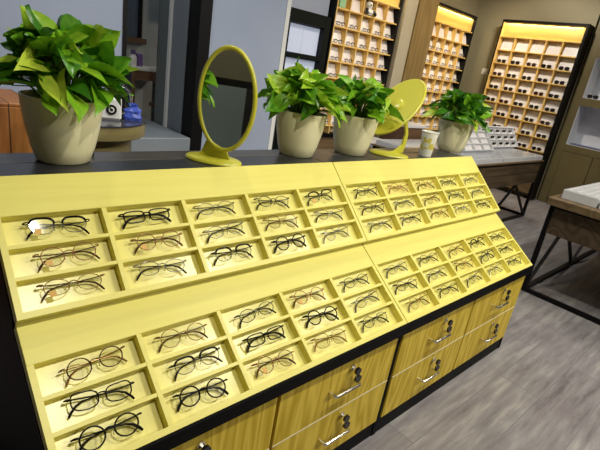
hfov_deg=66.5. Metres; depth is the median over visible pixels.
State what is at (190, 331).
eyeglasses
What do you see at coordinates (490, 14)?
wall
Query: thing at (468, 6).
wall
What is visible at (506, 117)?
shelf
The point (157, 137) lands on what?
step platform
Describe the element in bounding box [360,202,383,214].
eyeglasses
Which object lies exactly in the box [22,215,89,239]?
eyeglasses
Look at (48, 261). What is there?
eyeglasses
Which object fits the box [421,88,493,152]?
pothos
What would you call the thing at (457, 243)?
eyeglasses
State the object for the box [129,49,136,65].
bottle
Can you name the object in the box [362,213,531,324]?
display tray
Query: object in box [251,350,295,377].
eyeglasses
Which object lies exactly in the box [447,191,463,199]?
eyeglasses
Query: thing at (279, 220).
eyeglasses
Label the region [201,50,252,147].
mirror glass
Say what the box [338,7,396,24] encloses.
shelf
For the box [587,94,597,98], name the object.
sunglasses
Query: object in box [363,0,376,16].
bear
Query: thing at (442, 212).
eyeglasses
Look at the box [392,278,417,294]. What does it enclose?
eyeglasses
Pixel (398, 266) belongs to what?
eyeglasses
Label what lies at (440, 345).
drawer cabinet
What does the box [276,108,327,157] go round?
pot
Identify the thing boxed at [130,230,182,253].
eyeglasses
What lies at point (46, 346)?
display tray
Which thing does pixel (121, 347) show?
eyeglasses
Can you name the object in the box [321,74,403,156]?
pothos
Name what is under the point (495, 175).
display table
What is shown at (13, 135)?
base cabinet
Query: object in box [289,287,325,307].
eyeglasses
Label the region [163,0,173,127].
trim
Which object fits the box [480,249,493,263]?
eyeglasses
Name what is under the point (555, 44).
rack
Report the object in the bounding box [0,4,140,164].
pothos
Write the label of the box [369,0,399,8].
shelf
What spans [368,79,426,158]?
mirror
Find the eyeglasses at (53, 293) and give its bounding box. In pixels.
[36,273,104,301]
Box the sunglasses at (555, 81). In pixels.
[554,80,565,84]
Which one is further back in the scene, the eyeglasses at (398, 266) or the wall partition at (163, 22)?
the wall partition at (163, 22)
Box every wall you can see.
[0,0,287,149]
[125,0,158,121]
[291,0,329,15]
[440,0,478,15]
[455,0,599,199]
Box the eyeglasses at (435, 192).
[424,192,439,205]
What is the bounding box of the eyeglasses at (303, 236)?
[271,233,306,252]
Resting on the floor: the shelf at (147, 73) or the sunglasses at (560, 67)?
the shelf at (147, 73)
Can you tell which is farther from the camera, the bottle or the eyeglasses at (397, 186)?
the bottle
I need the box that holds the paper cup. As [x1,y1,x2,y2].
[419,130,439,156]
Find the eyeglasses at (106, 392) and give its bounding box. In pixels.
[63,380,134,418]
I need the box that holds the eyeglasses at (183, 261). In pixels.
[133,258,186,280]
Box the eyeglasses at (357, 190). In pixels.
[353,186,377,198]
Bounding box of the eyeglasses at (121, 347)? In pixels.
[58,346,127,386]
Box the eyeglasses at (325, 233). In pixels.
[321,225,348,243]
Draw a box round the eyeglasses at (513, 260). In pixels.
[506,256,521,264]
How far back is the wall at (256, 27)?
3.29 m
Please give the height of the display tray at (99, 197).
0.248 m
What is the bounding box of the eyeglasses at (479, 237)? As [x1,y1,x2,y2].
[468,237,484,248]
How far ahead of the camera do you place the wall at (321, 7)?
4.46 m
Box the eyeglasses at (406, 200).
[393,197,413,209]
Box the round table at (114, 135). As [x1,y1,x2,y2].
[94,111,145,151]
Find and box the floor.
[351,188,599,449]
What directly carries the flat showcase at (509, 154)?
on the display table at (495, 175)
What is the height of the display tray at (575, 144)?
0.016 m
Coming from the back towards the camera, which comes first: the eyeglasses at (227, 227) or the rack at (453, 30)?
the rack at (453, 30)
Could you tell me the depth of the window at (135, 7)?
3.85 m
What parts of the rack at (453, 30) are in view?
card panel, card panel, card panel, card panel, card panel, card panel, card panel, card panel, card panel, card panel, panel, card panel, card panel, card panel, card panel, header panel, card panel, frame, card panel, card panel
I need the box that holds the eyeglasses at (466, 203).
[453,203,470,212]
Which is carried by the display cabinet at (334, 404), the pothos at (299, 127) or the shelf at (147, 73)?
the pothos at (299, 127)
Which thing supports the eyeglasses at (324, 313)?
in the display tray at (46, 346)
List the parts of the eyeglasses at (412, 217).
frame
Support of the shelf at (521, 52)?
attached to the rack at (555, 44)
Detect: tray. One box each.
[0,162,366,324]
[14,244,406,449]
[332,156,499,243]
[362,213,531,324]
[462,130,493,151]
[478,125,517,147]
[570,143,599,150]
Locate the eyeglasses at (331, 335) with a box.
[310,329,347,351]
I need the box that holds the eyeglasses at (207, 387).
[172,378,228,411]
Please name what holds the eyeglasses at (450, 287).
in the display tray at (408, 247)
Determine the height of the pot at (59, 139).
0.168 m
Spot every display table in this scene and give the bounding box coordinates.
[372,144,543,221]
[379,121,425,138]
[521,194,599,324]
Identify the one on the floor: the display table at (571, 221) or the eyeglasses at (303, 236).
the display table at (571, 221)
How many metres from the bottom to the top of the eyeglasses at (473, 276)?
0.045 m
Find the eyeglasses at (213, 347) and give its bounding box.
[168,346,222,381]
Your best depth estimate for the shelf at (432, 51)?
6.17 m
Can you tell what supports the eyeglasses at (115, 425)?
in the display tray at (46, 346)
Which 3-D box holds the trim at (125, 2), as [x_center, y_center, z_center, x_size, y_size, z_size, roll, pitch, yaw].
[-1.094,-1.327,2.803,0.025,2.800,0.130,-9,27,-42]
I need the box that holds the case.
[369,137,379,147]
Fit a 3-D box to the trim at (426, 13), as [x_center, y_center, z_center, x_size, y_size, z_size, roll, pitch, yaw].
[1.339,-1.978,5.728,0.390,2.800,0.240,-9,27,-42]
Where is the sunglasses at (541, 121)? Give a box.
[540,120,549,124]
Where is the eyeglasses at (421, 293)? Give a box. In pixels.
[405,293,429,312]
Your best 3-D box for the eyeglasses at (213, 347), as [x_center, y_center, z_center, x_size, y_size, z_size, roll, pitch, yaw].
[-0.245,0.329,1.094,0.141,0.043,0.032,-11,28,-44]
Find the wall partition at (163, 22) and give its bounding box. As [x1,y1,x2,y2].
[154,0,169,125]
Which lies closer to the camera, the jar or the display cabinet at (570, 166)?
the jar
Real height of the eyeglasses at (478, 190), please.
0.049 m
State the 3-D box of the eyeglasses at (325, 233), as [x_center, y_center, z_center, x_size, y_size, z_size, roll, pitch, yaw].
[0.125,0.030,1.574,0.032,0.049,0.141,26,25,38]
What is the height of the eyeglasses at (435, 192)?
0.052 m
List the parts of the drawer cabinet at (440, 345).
drawer, handle, drawer, handle, frame, drawer, handle, drawer, handle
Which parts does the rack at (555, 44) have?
card panel, card panel, card panel, card panel, card panel, card panel, card panel, card panel, card panel, card panel, card panel, card panel, card panel, card panel, card panel, card panel, card panel, card panel, card panel, card panel, card panel, card panel, panel, card panel, card panel, card panel, card panel, card panel, card panel, header panel, card panel, card panel, card panel, card panel, card panel, card panel, card panel, card panel, card panel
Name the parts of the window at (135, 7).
sill, frame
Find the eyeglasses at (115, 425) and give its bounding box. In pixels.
[70,412,142,449]
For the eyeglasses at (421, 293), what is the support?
in the display tray at (408, 247)
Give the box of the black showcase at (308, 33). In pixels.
[272,7,331,149]
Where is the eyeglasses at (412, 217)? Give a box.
[399,213,420,225]
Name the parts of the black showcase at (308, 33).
lit panel, lit panel, lit panel, lit panel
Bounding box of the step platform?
[131,117,189,151]
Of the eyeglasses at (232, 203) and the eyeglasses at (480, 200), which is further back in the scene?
the eyeglasses at (480, 200)
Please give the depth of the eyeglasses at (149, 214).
1.17 m
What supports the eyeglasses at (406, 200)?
in the display tray at (352, 175)
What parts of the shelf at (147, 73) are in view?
leg, shelf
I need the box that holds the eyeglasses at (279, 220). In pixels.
[262,214,297,230]
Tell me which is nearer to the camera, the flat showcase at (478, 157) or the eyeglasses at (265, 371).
the eyeglasses at (265, 371)
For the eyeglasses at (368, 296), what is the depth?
1.52 m
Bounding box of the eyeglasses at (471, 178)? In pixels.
[463,174,476,185]
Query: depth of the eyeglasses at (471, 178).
2.35 m
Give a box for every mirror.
[185,45,257,166]
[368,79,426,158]
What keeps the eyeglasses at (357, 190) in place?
in the display tray at (352, 175)
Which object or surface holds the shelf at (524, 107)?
attached to the rack at (555, 44)
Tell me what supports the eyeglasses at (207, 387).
in the display tray at (46, 346)
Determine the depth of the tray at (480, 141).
4.52 m
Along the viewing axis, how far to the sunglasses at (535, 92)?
5.89 m
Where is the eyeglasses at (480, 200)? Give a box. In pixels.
[475,200,489,207]
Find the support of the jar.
on the shelf at (147, 73)
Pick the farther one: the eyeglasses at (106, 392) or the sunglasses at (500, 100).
the sunglasses at (500, 100)
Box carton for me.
[338,0,346,7]
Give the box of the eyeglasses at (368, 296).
[351,290,379,312]
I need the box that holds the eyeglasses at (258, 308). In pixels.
[234,301,275,328]
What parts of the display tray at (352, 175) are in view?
panel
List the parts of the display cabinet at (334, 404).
drawer, frame, drawer, drawer, handle, handle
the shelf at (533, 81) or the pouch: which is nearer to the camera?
the pouch
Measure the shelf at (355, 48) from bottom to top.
0.012 m
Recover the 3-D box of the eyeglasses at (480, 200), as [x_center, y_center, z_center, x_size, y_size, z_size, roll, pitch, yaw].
[0.930,-0.104,2.318,0.141,0.044,0.030,-9,27,-41]
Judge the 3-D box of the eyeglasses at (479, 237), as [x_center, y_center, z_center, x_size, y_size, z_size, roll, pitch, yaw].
[0.828,0.086,2.135,0.141,0.042,0.032,-10,28,-44]
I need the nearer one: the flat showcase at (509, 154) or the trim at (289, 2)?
the trim at (289, 2)
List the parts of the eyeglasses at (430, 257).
frame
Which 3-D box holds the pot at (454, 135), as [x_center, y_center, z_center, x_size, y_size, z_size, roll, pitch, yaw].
[0.863,-0.501,2.580,0.197,0.168,0.197,-9,27,-42]
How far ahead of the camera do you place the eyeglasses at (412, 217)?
1.88 m
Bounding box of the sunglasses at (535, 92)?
[533,91,543,95]
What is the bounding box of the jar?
[135,53,142,66]
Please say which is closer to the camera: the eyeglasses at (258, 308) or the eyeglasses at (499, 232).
the eyeglasses at (258, 308)
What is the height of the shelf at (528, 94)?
0.012 m
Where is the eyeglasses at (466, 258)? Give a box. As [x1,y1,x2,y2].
[453,258,473,270]
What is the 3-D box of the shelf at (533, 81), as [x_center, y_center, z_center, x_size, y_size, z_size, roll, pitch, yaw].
[2.990,-1.899,6.019,0.093,0.012,1.004,-9,27,-42]
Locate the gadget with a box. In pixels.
[102,98,121,120]
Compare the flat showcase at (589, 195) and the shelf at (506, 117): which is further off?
the shelf at (506, 117)
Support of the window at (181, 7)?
in the wall partition at (163, 22)
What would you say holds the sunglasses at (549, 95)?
on the rack at (555, 44)
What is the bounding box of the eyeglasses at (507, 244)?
[499,244,512,252]
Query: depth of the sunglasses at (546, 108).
5.82 m
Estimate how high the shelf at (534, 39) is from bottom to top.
0.012 m
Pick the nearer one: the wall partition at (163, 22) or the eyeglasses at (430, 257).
the eyeglasses at (430, 257)
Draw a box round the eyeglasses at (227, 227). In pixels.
[202,222,244,243]
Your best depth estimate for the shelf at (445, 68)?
6.22 m
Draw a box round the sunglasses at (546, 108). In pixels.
[545,107,554,111]
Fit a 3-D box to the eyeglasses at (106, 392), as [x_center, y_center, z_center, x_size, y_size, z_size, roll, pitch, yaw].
[-0.408,0.355,0.943,0.141,0.043,0.033,-8,26,-40]
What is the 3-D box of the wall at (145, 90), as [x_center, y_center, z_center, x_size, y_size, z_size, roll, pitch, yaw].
[-1.986,-1.684,3.375,2.700,2.800,0.100,-9,27,-42]
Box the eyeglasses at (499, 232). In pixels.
[489,232,504,241]
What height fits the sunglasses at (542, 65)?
0.045 m
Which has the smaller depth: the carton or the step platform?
the step platform
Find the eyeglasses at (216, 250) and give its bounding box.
[210,243,252,265]
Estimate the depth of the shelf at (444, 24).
6.03 m
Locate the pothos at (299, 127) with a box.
[258,56,350,157]
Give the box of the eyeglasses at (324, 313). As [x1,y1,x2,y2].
[302,306,338,327]
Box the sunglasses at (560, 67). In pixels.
[559,66,569,70]
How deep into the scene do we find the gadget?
2.42 m
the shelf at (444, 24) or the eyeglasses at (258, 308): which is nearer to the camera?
the eyeglasses at (258, 308)
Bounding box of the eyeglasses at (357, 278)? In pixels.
[339,274,369,292]
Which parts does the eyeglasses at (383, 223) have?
frame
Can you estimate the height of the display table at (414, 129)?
0.825 m
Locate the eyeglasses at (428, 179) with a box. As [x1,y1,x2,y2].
[416,179,434,190]
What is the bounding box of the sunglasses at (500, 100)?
[499,99,508,103]
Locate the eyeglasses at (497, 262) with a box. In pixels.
[487,262,502,275]
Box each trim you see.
[121,0,127,111]
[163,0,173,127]
[181,0,212,150]
[268,0,291,149]
[401,0,439,121]
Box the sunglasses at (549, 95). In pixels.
[548,94,558,98]
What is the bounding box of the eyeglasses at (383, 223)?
[367,218,391,232]
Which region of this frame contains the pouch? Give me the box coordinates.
[123,102,141,120]
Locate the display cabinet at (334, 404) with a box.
[0,150,408,449]
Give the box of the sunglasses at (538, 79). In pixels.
[537,78,546,82]
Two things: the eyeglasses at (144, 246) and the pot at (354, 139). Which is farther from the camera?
the pot at (354, 139)
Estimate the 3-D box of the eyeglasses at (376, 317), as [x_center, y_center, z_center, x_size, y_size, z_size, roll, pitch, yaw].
[0.243,0.313,1.491,0.141,0.038,0.032,-10,27,-43]
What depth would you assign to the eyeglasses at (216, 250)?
1.28 m
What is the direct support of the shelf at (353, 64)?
attached to the rack at (387, 19)
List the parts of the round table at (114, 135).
glass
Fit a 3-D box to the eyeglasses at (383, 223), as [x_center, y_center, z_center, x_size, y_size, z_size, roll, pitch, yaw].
[0.308,0.000,1.744,0.141,0.041,0.030,-10,27,-43]
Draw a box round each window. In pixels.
[127,0,146,44]
[167,0,189,133]
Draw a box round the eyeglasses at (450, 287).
[437,283,458,297]
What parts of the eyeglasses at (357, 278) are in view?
frame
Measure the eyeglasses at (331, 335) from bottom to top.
0.042 m
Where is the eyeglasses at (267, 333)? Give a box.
[242,325,285,352]
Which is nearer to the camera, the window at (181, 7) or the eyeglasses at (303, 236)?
the eyeglasses at (303, 236)
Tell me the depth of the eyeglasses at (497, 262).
2.09 m
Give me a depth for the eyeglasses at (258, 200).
1.46 m
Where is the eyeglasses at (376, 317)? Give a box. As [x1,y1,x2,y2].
[358,312,388,332]
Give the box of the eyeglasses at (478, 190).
[471,187,483,198]
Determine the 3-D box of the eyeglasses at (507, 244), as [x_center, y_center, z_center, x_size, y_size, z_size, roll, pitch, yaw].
[1.016,0.120,2.257,0.141,0.038,0.032,-10,27,-43]
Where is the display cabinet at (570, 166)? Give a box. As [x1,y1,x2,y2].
[537,21,599,202]
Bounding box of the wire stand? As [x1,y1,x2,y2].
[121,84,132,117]
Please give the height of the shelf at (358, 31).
0.012 m
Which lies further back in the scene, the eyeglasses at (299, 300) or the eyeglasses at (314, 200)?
the eyeglasses at (314, 200)
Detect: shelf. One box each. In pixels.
[129,65,155,105]
[329,60,386,70]
[332,42,389,55]
[335,25,392,40]
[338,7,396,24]
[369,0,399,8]
[422,76,457,82]
[425,63,461,70]
[428,49,464,58]
[432,35,468,45]
[435,20,471,32]
[478,124,547,139]
[484,100,556,113]
[486,87,561,99]
[490,75,565,86]
[493,62,570,72]
[493,114,551,126]
[497,49,575,58]
[501,36,580,43]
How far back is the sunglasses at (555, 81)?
5.70 m
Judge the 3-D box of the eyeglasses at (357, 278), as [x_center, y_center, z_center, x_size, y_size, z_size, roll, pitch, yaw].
[0.187,0.193,1.545,0.141,0.039,0.032,-10,28,-44]
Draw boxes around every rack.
[316,0,403,148]
[411,2,477,131]
[473,19,594,200]
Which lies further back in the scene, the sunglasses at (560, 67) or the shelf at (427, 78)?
the shelf at (427, 78)
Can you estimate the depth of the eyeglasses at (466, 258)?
1.97 m
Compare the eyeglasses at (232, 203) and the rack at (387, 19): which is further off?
the rack at (387, 19)
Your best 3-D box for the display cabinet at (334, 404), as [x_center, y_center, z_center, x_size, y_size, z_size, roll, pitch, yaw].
[-0.272,0.316,1.431,1.098,0.930,0.740,-9,27,-42]
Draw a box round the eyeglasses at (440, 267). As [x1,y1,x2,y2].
[427,267,446,282]
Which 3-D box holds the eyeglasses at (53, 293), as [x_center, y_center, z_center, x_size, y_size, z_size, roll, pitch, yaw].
[-0.496,0.134,1.002,0.141,0.042,0.032,-10,27,-43]
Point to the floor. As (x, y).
(540, 389)
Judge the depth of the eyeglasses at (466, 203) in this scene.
2.17 m
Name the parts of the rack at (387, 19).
card panel, card panel, card panel, card panel, card panel, card panel, card panel, card panel, card panel, card panel, card panel, panel, card panel, card panel, card panel, card panel, card panel, card panel, card panel, card panel, card panel, card panel, card panel, header panel, card panel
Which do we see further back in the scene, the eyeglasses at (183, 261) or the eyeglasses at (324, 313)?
the eyeglasses at (324, 313)
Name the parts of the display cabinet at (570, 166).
door, door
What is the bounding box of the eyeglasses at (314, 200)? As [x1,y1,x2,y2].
[305,189,333,205]
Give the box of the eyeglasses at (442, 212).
[429,207,448,218]
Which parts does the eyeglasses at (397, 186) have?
frame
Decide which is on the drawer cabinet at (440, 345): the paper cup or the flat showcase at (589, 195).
the paper cup
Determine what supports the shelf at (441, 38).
attached to the rack at (453, 30)
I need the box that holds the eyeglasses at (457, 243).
[446,243,464,258]
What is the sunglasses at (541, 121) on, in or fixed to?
on the rack at (555, 44)
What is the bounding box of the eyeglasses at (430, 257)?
[416,252,438,266]
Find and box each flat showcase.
[376,139,503,164]
[484,148,542,162]
[561,182,599,207]
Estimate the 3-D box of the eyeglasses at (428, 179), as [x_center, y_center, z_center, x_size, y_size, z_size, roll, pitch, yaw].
[0.570,-0.181,2.066,0.141,0.044,0.034,-10,28,-43]
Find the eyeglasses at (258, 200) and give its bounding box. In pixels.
[253,196,289,209]
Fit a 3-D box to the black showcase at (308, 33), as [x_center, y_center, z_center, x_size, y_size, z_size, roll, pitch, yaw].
[-0.083,-1.266,4.716,0.580,1.715,0.180,-9,27,-42]
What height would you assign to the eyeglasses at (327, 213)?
0.043 m
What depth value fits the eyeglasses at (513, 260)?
2.23 m
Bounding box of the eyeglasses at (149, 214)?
[117,208,171,229]
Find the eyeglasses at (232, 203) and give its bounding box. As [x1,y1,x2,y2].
[192,201,235,219]
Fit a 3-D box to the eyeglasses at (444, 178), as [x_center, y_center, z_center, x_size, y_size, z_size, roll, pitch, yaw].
[0.716,-0.204,2.203,0.141,0.042,0.031,-11,28,-44]
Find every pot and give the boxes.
[18,89,102,164]
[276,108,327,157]
[333,111,378,156]
[437,118,473,152]
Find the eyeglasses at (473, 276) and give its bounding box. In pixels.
[465,271,481,287]
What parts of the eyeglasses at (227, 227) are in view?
frame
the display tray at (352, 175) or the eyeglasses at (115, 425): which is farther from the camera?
the display tray at (352, 175)
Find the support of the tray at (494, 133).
on the flat showcase at (509, 154)
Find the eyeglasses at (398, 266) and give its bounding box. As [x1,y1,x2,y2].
[384,261,407,278]
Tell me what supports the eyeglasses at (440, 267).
in the display tray at (408, 247)
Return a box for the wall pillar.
[375,0,418,137]
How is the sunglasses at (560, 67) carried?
on the rack at (555, 44)
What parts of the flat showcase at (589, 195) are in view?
glass lid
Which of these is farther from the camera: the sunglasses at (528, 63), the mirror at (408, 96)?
the sunglasses at (528, 63)
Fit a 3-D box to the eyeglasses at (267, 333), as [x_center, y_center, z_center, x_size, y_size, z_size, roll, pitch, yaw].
[-0.094,0.305,1.235,0.142,0.040,0.032,-11,28,-44]
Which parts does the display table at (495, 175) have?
frame, drawer, drawer, floor rail, floor rail, drawer, leg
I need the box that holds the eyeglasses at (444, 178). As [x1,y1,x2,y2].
[440,178,456,186]
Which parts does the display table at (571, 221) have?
leg, floor rail, floor rail, frame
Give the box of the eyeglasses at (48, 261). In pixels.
[32,242,99,271]
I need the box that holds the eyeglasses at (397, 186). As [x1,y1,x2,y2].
[387,183,408,193]
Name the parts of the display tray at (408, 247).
panel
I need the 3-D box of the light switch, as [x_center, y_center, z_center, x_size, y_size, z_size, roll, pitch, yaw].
[2.633,-2.196,6.540,0.011,0.080,0.080,-9,27,-42]
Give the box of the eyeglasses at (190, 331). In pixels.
[154,322,207,352]
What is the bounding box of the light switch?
[481,68,487,74]
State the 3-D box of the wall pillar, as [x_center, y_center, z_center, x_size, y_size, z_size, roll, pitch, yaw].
[1.113,-1.946,5.532,0.210,2.800,0.220,-9,27,-42]
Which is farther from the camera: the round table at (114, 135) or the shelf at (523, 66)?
the shelf at (523, 66)
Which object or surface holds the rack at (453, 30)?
on the floor
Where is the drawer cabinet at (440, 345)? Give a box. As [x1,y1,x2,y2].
[311,148,533,434]
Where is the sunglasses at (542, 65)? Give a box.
[541,64,550,68]
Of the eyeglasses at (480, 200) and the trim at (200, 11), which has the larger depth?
the trim at (200, 11)
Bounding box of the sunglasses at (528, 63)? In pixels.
[526,62,536,66]
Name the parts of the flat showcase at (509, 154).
glass lid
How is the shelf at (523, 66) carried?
attached to the rack at (555, 44)
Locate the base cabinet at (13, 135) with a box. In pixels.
[0,89,32,152]
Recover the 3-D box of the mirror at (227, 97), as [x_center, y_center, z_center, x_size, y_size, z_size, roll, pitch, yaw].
[-0.239,-0.373,1.431,0.221,0.359,0.124,12,20,7]
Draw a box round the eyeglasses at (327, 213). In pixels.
[313,208,342,222]

